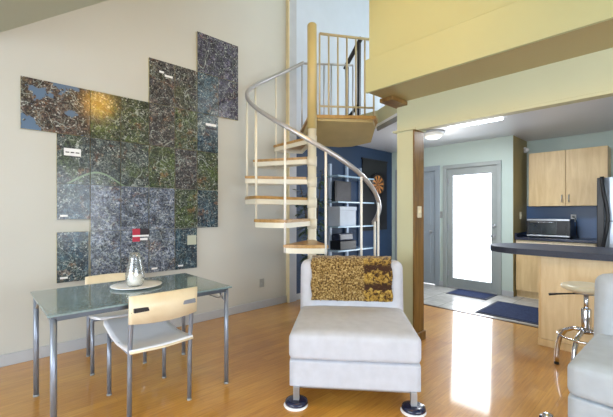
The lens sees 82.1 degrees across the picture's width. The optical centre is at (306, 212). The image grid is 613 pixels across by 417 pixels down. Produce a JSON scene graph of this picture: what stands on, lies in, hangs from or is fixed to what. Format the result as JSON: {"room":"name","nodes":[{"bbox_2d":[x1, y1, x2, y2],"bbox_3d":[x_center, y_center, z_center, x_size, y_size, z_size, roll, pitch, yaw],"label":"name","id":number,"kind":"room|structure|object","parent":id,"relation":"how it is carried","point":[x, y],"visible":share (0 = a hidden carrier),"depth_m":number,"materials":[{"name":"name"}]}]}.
{"room":"living room","nodes":[
{"label":"living room","id":0,"kind":"room"},
{"bbox_2d":[0,0,106,32],"bbox_3d":[2.274,-2.780,2.596,7.030,2.760,7.460,0,0,-43],"label":"ceiling","id":1,"kind":"structure","parent":0,"point":[13,13],"depth_m":2.95,"materials":[{"name":"paint"}]},
{"bbox_2d":[0,0,391,354],"bbox_3d":[-1.197,-1.370,4.368,9.650,5.340,0.120,0,0,-43],"label":"wall","id":2,"kind":"structure","parent":0,"point":[106,47],"depth_m":4.17,"materials":[{"name":"beige paint"}]},
{"bbox_2d":[20,76,89,136],"bbox_3d":[-2.290,-0.961,3.231,0.522,0.454,0.024,0,0,-43],"label":"board","id":3,"kind":"object","parent":2,"relation":"attached to","point":[46,106],"visible":1,"depth_m":3.21,"materials":[{"name":"multicoloured paper"}]},
{"bbox_2d":[56,231,88,282],"bbox_3d":[-2.200,0.410,3.315,0.252,0.466,0.024,0,0,-43],"label":"board","id":4,"kind":"object","parent":2,"relation":"attached to","point":[72,248],"visible":0.86,"depth_m":3.30,"materials":[{"name":"stone"}]},
{"bbox_2d":[56,183,89,219],"bbox_3d":[-2.196,-0.106,3.319,0.264,0.333,0.024,0,0,-43],"label":"board","id":5,"kind":"object","parent":2,"relation":"attached to","point":[72,200],"visible":1,"depth_m":3.30,"materials":[{"name":"white paper"}]},
{"bbox_2d":[56,133,89,183],"bbox_3d":[-2.196,-0.503,3.319,0.264,0.453,0.026,0,0,-43],"label":"board","id":6,"kind":"object","parent":2,"relation":"attached to","point":[72,151],"visible":1,"depth_m":3.30,"materials":[{"name":"white paper"}]},
{"bbox_2d":[90,230,120,275],"bbox_3d":[-2.000,0.410,3.505,0.268,0.466,0.024,0,0,-43],"label":"board","id":7,"kind":"object","parent":2,"relation":"attached to","point":[105,246],"visible":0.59,"depth_m":3.49,"materials":[{"name":"paper"}]},
{"bbox_2d":[90,185,120,230],"bbox_3d":[-2.000,-0.050,3.505,0.268,0.446,0.024,0,0,-43],"label":"board","id":8,"kind":"object","parent":2,"relation":"attached to","point":[105,201],"visible":1,"depth_m":3.49,"materials":[{"name":"grey paper"}]},
{"bbox_2d":[90,138,120,185],"bbox_3d":[-2.000,-0.503,3.505,0.268,0.453,0.024,0,0,-43],"label":"board","id":9,"kind":"object","parent":2,"relation":"attached to","point":[105,155],"visible":1,"depth_m":3.49,"materials":[{"name":"grey paper"}]},
{"bbox_2d":[90,90,120,140],"bbox_3d":[-2.000,-0.961,3.505,0.268,0.454,0.024,0,0,-43],"label":"board","id":10,"kind":"object","parent":2,"relation":"attached to","point":[105,109],"visible":1,"depth_m":3.49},
{"bbox_2d":[121,228,148,273],"bbox_3d":[-1.799,0.404,3.692,0.274,0.478,0.026,0,0,-43],"label":"board","id":11,"kind":"object","parent":2,"relation":"attached to","point":[134,240],"visible":0.85,"depth_m":3.69,"materials":[{"name":"grey stone"}]},
{"bbox_2d":[121,186,148,229],"bbox_3d":[-1.800,-0.050,3.693,0.273,0.446,0.024,0,0,-43],"label":"board","id":12,"kind":"object","parent":2,"relation":"attached to","point":[134,200],"visible":1,"depth_m":3.68,"materials":[{"name":"grey paper"}]},
{"bbox_2d":[121,142,148,186],"bbox_3d":[-1.800,-0.503,3.693,0.273,0.453,0.024,0,0,-43],"label":"board","id":13,"kind":"object","parent":2,"relation":"attached to","point":[134,156],"visible":1,"depth_m":3.68,"materials":[{"name":"paper"}]},
{"bbox_2d":[121,97,148,144],"bbox_3d":[-1.800,-0.961,3.693,0.273,0.454,0.024,0,0,-43],"label":"board","id":14,"kind":"object","parent":2,"relation":"attached to","point":[134,113],"visible":1,"depth_m":3.68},
{"bbox_2d":[0,295,286,366],"bbox_3d":[-2.441,1.250,3.100,5.900,0.100,0.020,0,0,-43],"label":"baseboard","id":15,"kind":"structure","parent":2,"relation":"attached to","point":[8,359],"depth_m":3.47,"materials":[{"name":"paint"}]},
{"bbox_2d":[148,57,174,106],"bbox_3d":[-1.596,-1.433,3.885,0.280,0.481,0.024,0,0,-43],"label":"board","id":16,"kind":"object","parent":2,"relation":"attached to","point":[161,74],"visible":1,"depth_m":3.87,"materials":[{"name":"grey stone"}]},
{"bbox_2d":[149,229,174,272],"bbox_3d":[-1.596,0.410,3.885,0.280,0.466,0.024,0,0,-43],"label":"board","id":17,"kind":"object","parent":2,"relation":"attached to","point":[161,241],"visible":1,"depth_m":3.87,"materials":[{"name":"grey stone"}]},
{"bbox_2d":[149,188,174,228],"bbox_3d":[-1.596,-0.050,3.885,0.280,0.446,0.024,0,0,-43],"label":"board","id":18,"kind":"object","parent":2,"relation":"attached to","point":[161,200],"visible":1,"depth_m":3.87,"materials":[{"name":"grey paper"}]},
{"bbox_2d":[149,145,174,188],"bbox_3d":[-1.596,-0.503,3.885,0.280,0.453,0.024,0,0,-43],"label":"board","id":19,"kind":"object","parent":2,"relation":"attached to","point":[161,159],"visible":1,"depth_m":3.87,"materials":[{"name":"green paper"}]},
{"bbox_2d":[149,102,174,147],"bbox_3d":[-1.596,-0.961,3.885,0.280,0.454,0.024,0,0,-43],"label":"board","id":20,"kind":"object","parent":2,"relation":"attached to","point":[161,117],"visible":1,"depth_m":3.87,"materials":[{"name":"paper"}]},
{"bbox_2d":[174,148,196,189],"bbox_3d":[-1.396,-0.503,4.074,0.262,0.453,0.024,0,0,-43],"label":"board","id":21,"kind":"object","parent":2,"relation":"attached to","point":[185,160],"visible":1,"depth_m":4.06,"materials":[{"name":"grey paper"}]},
{"bbox_2d":[174,65,196,111],"bbox_3d":[-1.396,-1.433,4.074,0.262,0.481,0.024,0,0,-43],"label":"board","id":22,"kind":"object","parent":2,"relation":"attached to","point":[185,79],"visible":1,"depth_m":4.06,"materials":[{"name":"paper"}]},
{"bbox_2d":[175,228,196,269],"bbox_3d":[-1.396,0.410,4.074,0.262,0.466,0.024,0,0,-43],"label":"board","id":23,"kind":"object","parent":2,"relation":"attached to","point":[185,238],"visible":1,"depth_m":4.06,"materials":[{"name":"stone"}]},
{"bbox_2d":[175,189,196,227],"bbox_3d":[-1.396,-0.050,4.074,0.262,0.446,0.024,0,0,-43],"label":"board","id":24,"kind":"object","parent":2,"relation":"attached to","point":[185,199],"visible":1,"depth_m":4.06,"materials":[{"name":"green paper"}]},
{"bbox_2d":[175,108,196,150],"bbox_3d":[-1.396,-0.961,4.074,0.262,0.454,0.024,0,0,-43],"label":"board","id":25,"kind":"object","parent":2,"relation":"attached to","point":[185,120],"visible":1,"depth_m":4.06,"materials":[{"name":"green paper"}]},
{"bbox_2d":[197,190,217,227],"bbox_3d":[-1.199,-0.050,4.260,0.272,0.446,0.024,0,0,-43],"label":"board","id":26,"kind":"object","parent":2,"relation":"attached to","point":[207,200],"visible":1,"depth_m":4.25,"materials":[{"name":"paper"}]},
{"bbox_2d":[197,151,217,190],"bbox_3d":[-1.199,-0.503,4.260,0.272,0.453,0.024,0,0,-43],"label":"board","id":27,"kind":"object","parent":2,"relation":"attached to","point":[207,163],"visible":1,"depth_m":4.25,"materials":[{"name":"green paper"}]},
{"bbox_2d":[197,112,217,153],"bbox_3d":[-1.198,-0.961,4.259,0.272,0.454,0.024,0,0,-43],"label":"board","id":28,"kind":"object","parent":2,"relation":"attached to","point":[207,125],"visible":1,"depth_m":4.25,"materials":[{"name":"white paper"}]},
{"bbox_2d":[197,71,217,116],"bbox_3d":[-1.199,-1.433,4.260,0.272,0.481,0.024,0,0,-43],"label":"board","id":29,"kind":"object","parent":2,"relation":"attached to","point":[207,85],"visible":1,"depth_m":4.25,"materials":[{"name":"paper"}]},
{"bbox_2d":[196,31,237,82],"bbox_3d":[-1.094,-1.913,4.359,0.560,0.471,0.024,0,0,-43],"label":"board","id":30,"kind":"object","parent":2,"relation":"attached to","point":[215,57],"visible":1,"depth_m":4.33,"materials":[{"name":"grey paper"}]},
{"bbox_2d":[218,78,237,120],"bbox_3d":[-0.994,-1.433,4.453,0.284,0.481,0.024,0,0,-43],"label":"board","id":31,"kind":"object","parent":2,"relation":"attached to","point":[227,90],"visible":1,"depth_m":4.43,"materials":[{"name":"grey paper"}]},
{"bbox_2d":[260,278,263,286],"bbox_3d":[-0.610,0.960,4.832,0.072,0.116,0.011,0,0,-43],"label":"wall outlet","id":32,"kind":"object","parent":2,"relation":"attached to","point":[261,280],"visible":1,"depth_m":4.83,"materials":[{"name":"grey plastic"}]},
{"bbox_2d":[286,0,289,302],"bbox_3d":[-0.271,-1.350,5.116,0.017,5.300,0.062,0,0,-43],"label":"trim","id":33,"kind":"structure","parent":2,"relation":"attached to","point":[287,1],"depth_m":5.10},
{"bbox_2d":[290,0,295,301],"bbox_3d":[-0.220,-1.350,5.169,0.150,5.300,0.055,0,0,-43],"label":"trim","id":34,"kind":"structure","parent":2,"relation":"attached to","point":[292,2],"depth_m":5.15,"materials":[{"name":"grey paint"}]},
{"bbox_2d":[296,293,300,299],"bbox_3d":[0.767,1.255,6.127,2.580,0.090,0.015,0,0,-43],"label":"baseboard","id":35,"kind":"structure","parent":2,"relation":"attached to","point":[298,296],"depth_m":5.28,"materials":[{"name":"paint"}]},
{"bbox_2d":[361,157,387,230],"bbox_3d":[1.283,-0.340,6.600,0.800,1.320,0.034,0,0,-43],"label":"backboard","id":36,"kind":"object","parent":2,"relation":"attached to","point":[369,166],"visible":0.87,"depth_m":6.53,"materials":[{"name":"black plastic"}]},
{"bbox_2d":[370,173,384,196],"bbox_3d":[1.334,-0.530,6.604,0.450,0.450,0.034,0,0,-43],"label":"dartboard","id":37,"kind":"object","parent":36,"relation":"attached to","point":[378,182],"visible":0.89,"depth_m":6.60,"materials":[{"name":"black plastic"}]},
{"bbox_2d":[0,299,571,416],"bbox_3d":[0.473,1.350,0.927,7.360,0.100,7.500,0,0,-43],"label":"floor","id":38,"kind":"structure","parent":0,"point":[472,365],"depth_m":2.75,"materials":[{"name":"brown wood"}]},
{"bbox_2d":[85,272,146,375],"bbox_3d":[-1.669,0.942,3.092,0.434,0.716,0.752,0,0,-35],"label":"dining chair","id":39,"kind":"object","parent":38,"relation":"on","point":[103,278],"visible":0.34,"depth_m":3.11,"materials":[{"name":"white laminate"}]},
{"bbox_2d":[30,273,231,416],"bbox_3d":[-1.265,0.929,2.593,1.145,0.742,0.820,0,0,-43],"label":"dining table","id":40,"kind":"object","parent":38,"relation":"on","point":[58,304],"visible":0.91,"depth_m":2.44,"materials":[{"name":"grey glass"}]},
{"bbox_2d":[110,280,161,289],"bbox_3d":[-1.290,0.550,2.673,0.360,0.016,0.360,0,0,-43],"label":"platter","id":41,"kind":"object","parent":40,"relation":"on","point":[147,283],"visible":0.83,"depth_m":2.65,"materials":[{"name":"white ceramic"}]},
{"bbox_2d":[125,252,144,286],"bbox_3d":[-1.294,0.424,2.656,0.134,0.250,0.134,0,0,-43],"label":"glass vase","id":42,"kind":"object","parent":41,"relation":"on","point":[128,282],"visible":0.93,"depth_m":2.63,"materials":[{"name":"white"}]},
{"bbox_2d":[129,273,140,285],"bbox_3d":[-1.294,0.495,2.656,0.100,0.090,0.100,0,0,-43],"label":"pillar candle","id":43,"kind":"object","parent":42,"relation":"in","point":[135,278],"visible":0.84,"depth_m":2.62,"materials":[{"name":"white wax"}]},
{"bbox_2d":[103,286,196,416],"bbox_3d":[-1.139,0.899,2.511,0.434,0.801,0.752,0,0,-43],"label":"dining chair","id":44,"kind":"object","parent":38,"relation":"on","point":[147,326],"visible":1,"depth_m":2.34,"materials":[{"name":"white plastic"}]},
{"bbox_2d":[285,395,307,408],"bbox_3d":[-0.068,1.273,2.386,0.156,0.030,0.156,0,0,6],"label":"cup","id":45,"kind":"object","parent":38,"relation":"on","point":[301,402],"depth_m":2.35,"materials":[{"name":"plastic"}]},
{"bbox_2d":[293,169,331,278],"bbox_3d":[0.101,0.326,5.042,0.604,1.948,0.478,0,0,-21],"label":"potted plant","id":46,"kind":"object","parent":38,"relation":"on","point":[321,181],"visible":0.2,"depth_m":5.06,"materials":[{"name":"green plant"}]},
{"bbox_2d":[245,22,380,258],"bbox_3d":[0.082,-0.477,4.277,1.599,3.555,1.764,0,0,5],"label":"spiral staircase","id":47,"kind":"structure","parent":38,"relation":"on","point":[319,131],"depth_m":4.17,"materials":[{"name":"beige wood"}]},
{"bbox_2d":[324,164,373,255],"bbox_3d":[0.724,0.250,5.866,0.940,2.100,0.305,0,0,-43],"label":"shelving unit","id":48,"kind":"object","parent":38,"relation":"on","point":[346,177],"visible":0.48,"depth_m":5.71,"materials":[{"name":"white metal"}]},
{"bbox_2d":[328,207,356,225],"bbox_3d":[0.588,0.053,5.748,0.420,0.310,0.260,0,0,-43],"label":"storage box","id":49,"kind":"object","parent":48,"relation":"on","point":[338,216],"visible":0.98,"depth_m":5.63,"materials":[{"name":"white cardboard"}]},
{"bbox_2d":[334,180,350,201],"bbox_3d":[0.598,-0.352,5.782,0.400,0.340,0.028,0,0,-43],"label":"storage box","id":50,"kind":"object","parent":48,"relation":"on","point":[342,189],"visible":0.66,"depth_m":5.75,"materials":[{"name":"grey cardboard"}]},
{"bbox_2d":[336,182,349,199],"bbox_3d":[0.605,-0.352,5.773,0.340,0.280,0.005,0,0,-43],"label":"picture","id":51,"kind":"object","parent":50,"relation":"attached to","point":[342,188],"depth_m":5.77},
{"bbox_2d":[330,233,355,249],"bbox_3d":[0.595,0.458,5.755,0.400,0.261,0.240,0,0,-43],"label":"storage box","id":52,"kind":"object","parent":48,"relation":"on","point":[342,241],"visible":1,"depth_m":5.65,"materials":[{"name":"black cardboard"}]},
{"bbox_2d":[284,259,425,416],"bbox_3d":[0.356,0.857,2.769,0.938,0.887,1.024,0,0,6],"label":"lounge chair","id":53,"kind":"object","parent":38,"relation":"on","point":[340,345],"visible":0.93,"depth_m":2.36,"materials":[{"name":"white fabric"}]},
{"bbox_2d":[310,255,392,301],"bbox_3d":[0.399,0.571,3.156,0.709,0.389,0.319,0,0,6],"label":"fur throw","id":54,"kind":"object","parent":53,"relation":"on","point":[337,278],"visible":1,"depth_m":3.03,"materials":[{"name":"brown fur"}]},
{"bbox_2d":[289,305,420,363],"bbox_3d":[0.356,0.895,2.729,0.882,0.203,0.808,0,0,6],"label":"seat cushion","id":55,"kind":"object","parent":53,"relation":"on","point":[320,334],"depth_m":2.37,"materials":[{"name":"white fabric"}]},
{"bbox_2d":[401,400,425,415],"bbox_3d":[0.702,1.273,2.308,0.156,0.030,0.156,0,0,6],"label":"cup","id":56,"kind":"object","parent":38,"relation":"on","point":[408,408],"depth_m":2.27,"materials":[{"name":"black plastic"}]},
{"bbox_2d":[424,304,538,327],"bbox_3d":[3.134,1.297,3.462,0.050,0.006,7.140,0,0,-43],"label":"trim","id":57,"kind":"structure","parent":38,"relation":"on","point":[424,304],"depth_m":4.40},
{"bbox_2d":[539,412,553,416],"bbox_3d":[1.500,1.270,2.185,0.100,0.060,0.100,0,0,-43],"label":"cup","id":58,"kind":"object","parent":38,"relation":"on","point":[544,414],"visible":1,"depth_m":2.18,"materials":[{"name":"silver metal"}]},
{"bbox_2d":[548,281,594,364],"bbox_3d":[2.245,0.939,2.849,0.435,0.722,0.398,0,0,6],"label":"bar stool","id":59,"kind":"object","parent":38,"relation":"on","point":[587,289],"visible":0.73,"depth_m":2.83,"materials":[{"name":"metal"}]},
{"bbox_2d":[538,256,612,353],"bbox_3d":[3.832,0.858,2.253,0.572,0.885,3.904,0,0,-43],"label":"base cabinet","id":60,"kind":"object","parent":38,"relation":"on","point":[556,312],"visible":0.63,"depth_m":3.34,"materials":[{"name":"brown wood"}]},
{"bbox_2d":[490,243,612,261],"bbox_3d":[3.649,0.385,2.470,0.800,0.059,4.390,0,0,-43],"label":"countertop","id":61,"kind":"structure","parent":60,"relation":"on","point":[547,250],"depth_m":3.42,"materials":[{"name":"stone"}]},
{"bbox_2d":[567,273,612,416],"bbox_3d":[2.036,0.857,1.887,1.024,0.887,0.938,0,0,-41],"label":"lounge chair","id":62,"kind":"object","parent":38,"relation":"on","point":[590,372],"visible":1,"depth_m":1.91,"materials":[{"name":"grey fabric"}]},
{"bbox_2d":[567,334,612,406],"bbox_3d":[2.009,0.895,1.857,0.808,0.203,0.882,0,0,-41],"label":"seat cushion","id":63,"kind":"object","parent":62,"relation":"on","point":[590,373],"depth_m":1.88,"materials":[{"name":"grey fabric"}]},
{"bbox_2d":[362,105,396,123],"bbox_3d":[3.438,-1.355,3.693,3.670,0.190,7.220,0,0,-43],"label":"wall","id":64,"kind":"structure","parent":0,"point":[385,112],"depth_m":4.79,"materials":[{"name":"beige paint"}]},
{"bbox_2d":[343,36,362,114],"bbox_3d":[0.723,-2.062,5.467,0.068,1.225,0.418,0,0,-36],"label":"railing","id":65,"kind":"object","parent":64,"relation":"on","point":[352,53],"visible":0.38,"depth_m":5.35,"materials":[{"name":"paint"}]},
{"bbox_2d":[369,0,517,58],"bbox_3d":[2.455,-2.525,1.448,0.120,2.150,5.300,0,0,-43],"label":"wall","id":66,"kind":"structure","parent":0,"point":[393,24],"depth_m":3.00,"materials":[{"name":"yellow paint"}]},
{"bbox_2d":[366,0,612,93],"bbox_3d":[2.395,-1.293,1.408,0.027,0.314,5.325,0,0,-43],"label":"trim","id":67,"kind":"structure","parent":66,"relation":"attached to","point":[520,23],"depth_m":2.56,"materials":[{"name":"yellow paint"}]},
{"bbox_2d":[392,135,512,290],"bbox_3d":[2.489,0.050,6.268,0.120,2.500,2.170,0,0,-43],"label":"wall","id":68,"kind":"structure","parent":0,"point":[500,148],"depth_m":5.73,"materials":[{"name":"green paint"}]},
{"bbox_2d":[395,165,439,285],"bbox_3d":[2.111,0.225,6.654,0.140,2.150,0.910,0,0,-43],"label":"trim","id":69,"kind":"structure","parent":68,"relation":"attached to","point":[436,169],"depth_m":6.32,"materials":[{"name":"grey paint"}]},
{"bbox_2d":[424,171,434,283],"bbox_3d":[2.078,0.265,6.623,0.110,2.050,0.730,0,0,-43],"label":"door","id":70,"kind":"structure","parent":68,"relation":"in","point":[429,177],"depth_m":6.45,"materials":[{"name":"blue paint"}]},
{"bbox_2d":[447,165,496,292],"bbox_3d":[2.757,0.260,5.899,0.115,2.060,0.815,0,0,-43],"label":"door","id":71,"kind":"structure","parent":68,"relation":"in","point":[491,286],"depth_m":5.84,"materials":[{"name":"grey paint"}]},
{"bbox_2d":[447,286,496,294],"bbox_3d":[2.792,1.290,5.932,0.140,0.020,0.811,0,0,-43],"label":"trim","id":72,"kind":"structure","parent":68,"relation":"attached to","point":[447,286],"depth_m":5.87,"materials":[{"name":"metal"}]},
{"bbox_2d":[443,160,501,295],"bbox_3d":[2.788,0.233,5.928,0.150,2.135,0.945,0,0,-43],"label":"trim","id":73,"kind":"structure","parent":68,"relation":"attached to","point":[498,163],"depth_m":5.79,"materials":[{"name":"grey paint"}]},
{"bbox_2d":[439,281,513,296],"bbox_3d":[2.781,1.255,5.856,0.020,0.090,1.190,0,0,-43],"label":"baseboard","id":74,"kind":"structure","parent":68,"relation":"attached to","point":[504,292],"depth_m":5.49,"materials":[{"name":"paint"}]},
{"bbox_2d":[424,283,538,325],"bbox_3d":[3.985,1.350,4.236,2.290,0.100,7.500,0,0,-43],"label":"floor tile","id":75,"kind":"structure","parent":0,"point":[435,295],"depth_m":5.23,"materials":[{"name":"white tile"}]},
{"bbox_2d":[446,289,496,299],"bbox_3d":[2.632,1.294,5.627,0.470,0.013,0.620,0,0,-43],"label":"door mat","id":76,"kind":"object","parent":75,"relation":"on","point":[460,292],"visible":1,"depth_m":5.56,"materials":[{"name":"blue fabric"}]},
{"bbox_2d":[476,301,538,324],"bbox_3d":[2.830,1.294,4.550,0.840,0.013,0.940,0,0,-43],"label":"door mat","id":77,"kind":"object","parent":75,"relation":"on","point":[528,314],"visible":0.51,"depth_m":4.60,"materials":[{"name":"blue fabric"}]},
{"bbox_2d":[516,240,596,298],"bbox_3d":[3.800,0.858,5.322,0.649,0.885,0.975,0,0,-43],"label":"base cabinet","id":78,"kind":"object","parent":75,"relation":"on","point":[527,266],"visible":0.21,"depth_m":5.34,"materials":[{"name":"brown wood"}]},
{"bbox_2d":[515,232,596,243],"bbox_3d":[3.806,0.362,5.319,0.655,0.104,1.002,0,0,-43],"label":"countertop","id":79,"kind":"structure","parent":78,"relation":"on","point":[521,235],"depth_m":5.18,"materials":[{"name":"black stone"}]},
{"bbox_2d":[526,218,573,238],"bbox_3d":[3.725,0.232,5.393,0.340,0.285,0.560,0,0,-43],"label":"toaster oven","id":80,"kind":"object","parent":79,"relation":"on","point":[534,227],"visible":0.98,"depth_m":5.27,"materials":[{"name":"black metal"}]},
{"bbox_2d":[597,176,612,247],"bbox_3d":[4.315,0.404,4.595,0.837,1.751,0.730,0,0,-43],"label":"refrigerator","id":81,"kind":"object","parent":75,"relation":"on","point":[604,185],"visible":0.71,"depth_m":4.54,"materials":[{"name":"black metal"}]},
{"bbox_2d":[357,96,612,152],"bbox_3d":[3.438,-1.230,3.693,3.670,0.060,7.220,0,0,-43],"label":"ceiling","id":82,"kind":"structure","parent":0,"point":[591,116],"depth_m":4.88,"materials":[{"name":"paint"}]},
{"bbox_2d":[377,116,396,130],"bbox_3d":[1.109,-1.188,4.463,0.082,0.055,1.046,0,0,-8],"label":"trim","id":83,"kind":"structure","parent":82,"relation":"attached to","point":[393,120],"depth_m":4.65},
{"bbox_2d":[424,129,444,139],"bbox_3d":[1.873,-1.144,5.200,0.330,0.112,0.330,0,0,-43],"label":"ceiling light","id":84,"kind":"object","parent":82,"relation":"attached to","point":[433,134],"visible":0.91,"depth_m":5.10,"materials":[{"name":"metal"}]},
{"bbox_2d":[447,116,506,128],"bbox_3d":[2.157,-1.166,4.520,0.120,0.068,0.720,0,0,-43],"label":"ceiling light","id":85,"kind":"object","parent":82,"relation":"attached to","point":[502,117],"visible":0.48,"depth_m":4.48,"materials":[{"name":"white plastic"}]},
{"bbox_2d":[397,48,612,325],"bbox_3d":[2.826,0.050,1.798,0.180,2.500,5.300,0,0,-43],"label":"wall","id":86,"kind":"structure","parent":0,"point":[590,73],"depth_m":3.07,"materials":[{"name":"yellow paint"}]},
{"bbox_2d":[380,95,406,108],"bbox_3d":[0.891,-1.115,3.553,0.310,0.041,0.150,0,0,-43],"label":"trim","id":87,"kind":"structure","parent":86,"relation":"attached to","point":[392,101],"depth_m":3.49,"materials":[{"name":"brown wood"}]},
{"bbox_2d":[393,127,425,133],"bbox_3d":[1.069,-0.844,3.659,0.225,0.017,0.260,0,0,-43],"label":"trim","id":88,"kind":"structure","parent":86,"relation":"attached to","point":[413,128],"depth_m":3.59,"materials":[{"name":"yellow paint"}]},
{"bbox_2d":[413,129,423,332],"bbox_3d":[1.141,0.225,3.587,0.190,2.150,0.016,0,0,-43],"label":"trim","id":89,"kind":"structure","parent":86,"relation":"attached to","point":[418,136],"depth_m":3.57,"materials":[{"name":"brown wood"}]},
{"bbox_2d":[417,206,421,217],"bbox_3d":[1.152,-0.010,3.574,0.072,0.116,0.018,0,0,-43],"label":"light switch","id":90,"kind":"object","parent":86,"relation":"attached to","point":[419,208],"visible":1,"depth_m":3.57,"materials":[{"name":"beige plastic"}]},
{"bbox_2d":[417,330,425,340],"bbox_3d":[1.077,1.255,3.647,0.210,0.090,0.230,0,0,-43],"label":"baseboard","id":91,"kind":"structure","parent":86,"relation":"attached to","point":[422,334],"depth_m":3.59,"materials":[{"name":"brown wood"}]},
{"bbox_2d":[370,19,612,100],"bbox_3d":[2.590,-1.292,1.582,0.500,0.305,5.310,0,0,-43],"label":"beam","id":92,"kind":"structure","parent":86,"relation":"attached to","point":[597,37],"depth_m":2.65,"materials":[{"name":"paint"}]},
{"bbox_2d":[416,89,612,129],"bbox_3d":[2.840,-0.838,1.659,0.030,0.025,5.080,0,0,-43],"label":"trim","id":93,"kind":"structure","parent":86,"relation":"attached to","point":[608,92],"depth_m":2.81,"materials":[{"name":"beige paint"}]},
{"bbox_2d":[513,135,526,296],"bbox_3d":[3.446,0.050,5.766,0.815,2.500,0.135,0,0,-43],"label":"wall","id":94,"kind":"structure","parent":0,"point":[519,157],"depth_m":5.61,"materials":[{"name":"beige paint"}]},
{"bbox_2d":[527,130,612,237],"bbox_3d":[5.512,0.050,4.071,0.132,2.500,5.165,0,0,-43],"label":"wall","id":95,"kind":"structure","parent":0,"point":[605,138],"depth_m":5.43,"materials":[{"name":"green paint"}]},
{"bbox_2d":[529,145,610,206],"bbox_3d":[3.978,-0.525,5.359,0.360,0.840,0.965,0,0,-43],"label":"upper cabinet","id":96,"kind":"object","parent":95,"relation":"attached to","point":[569,177],"visible":0.88,"depth_m":5.24,"materials":[{"name":"brown wood"}]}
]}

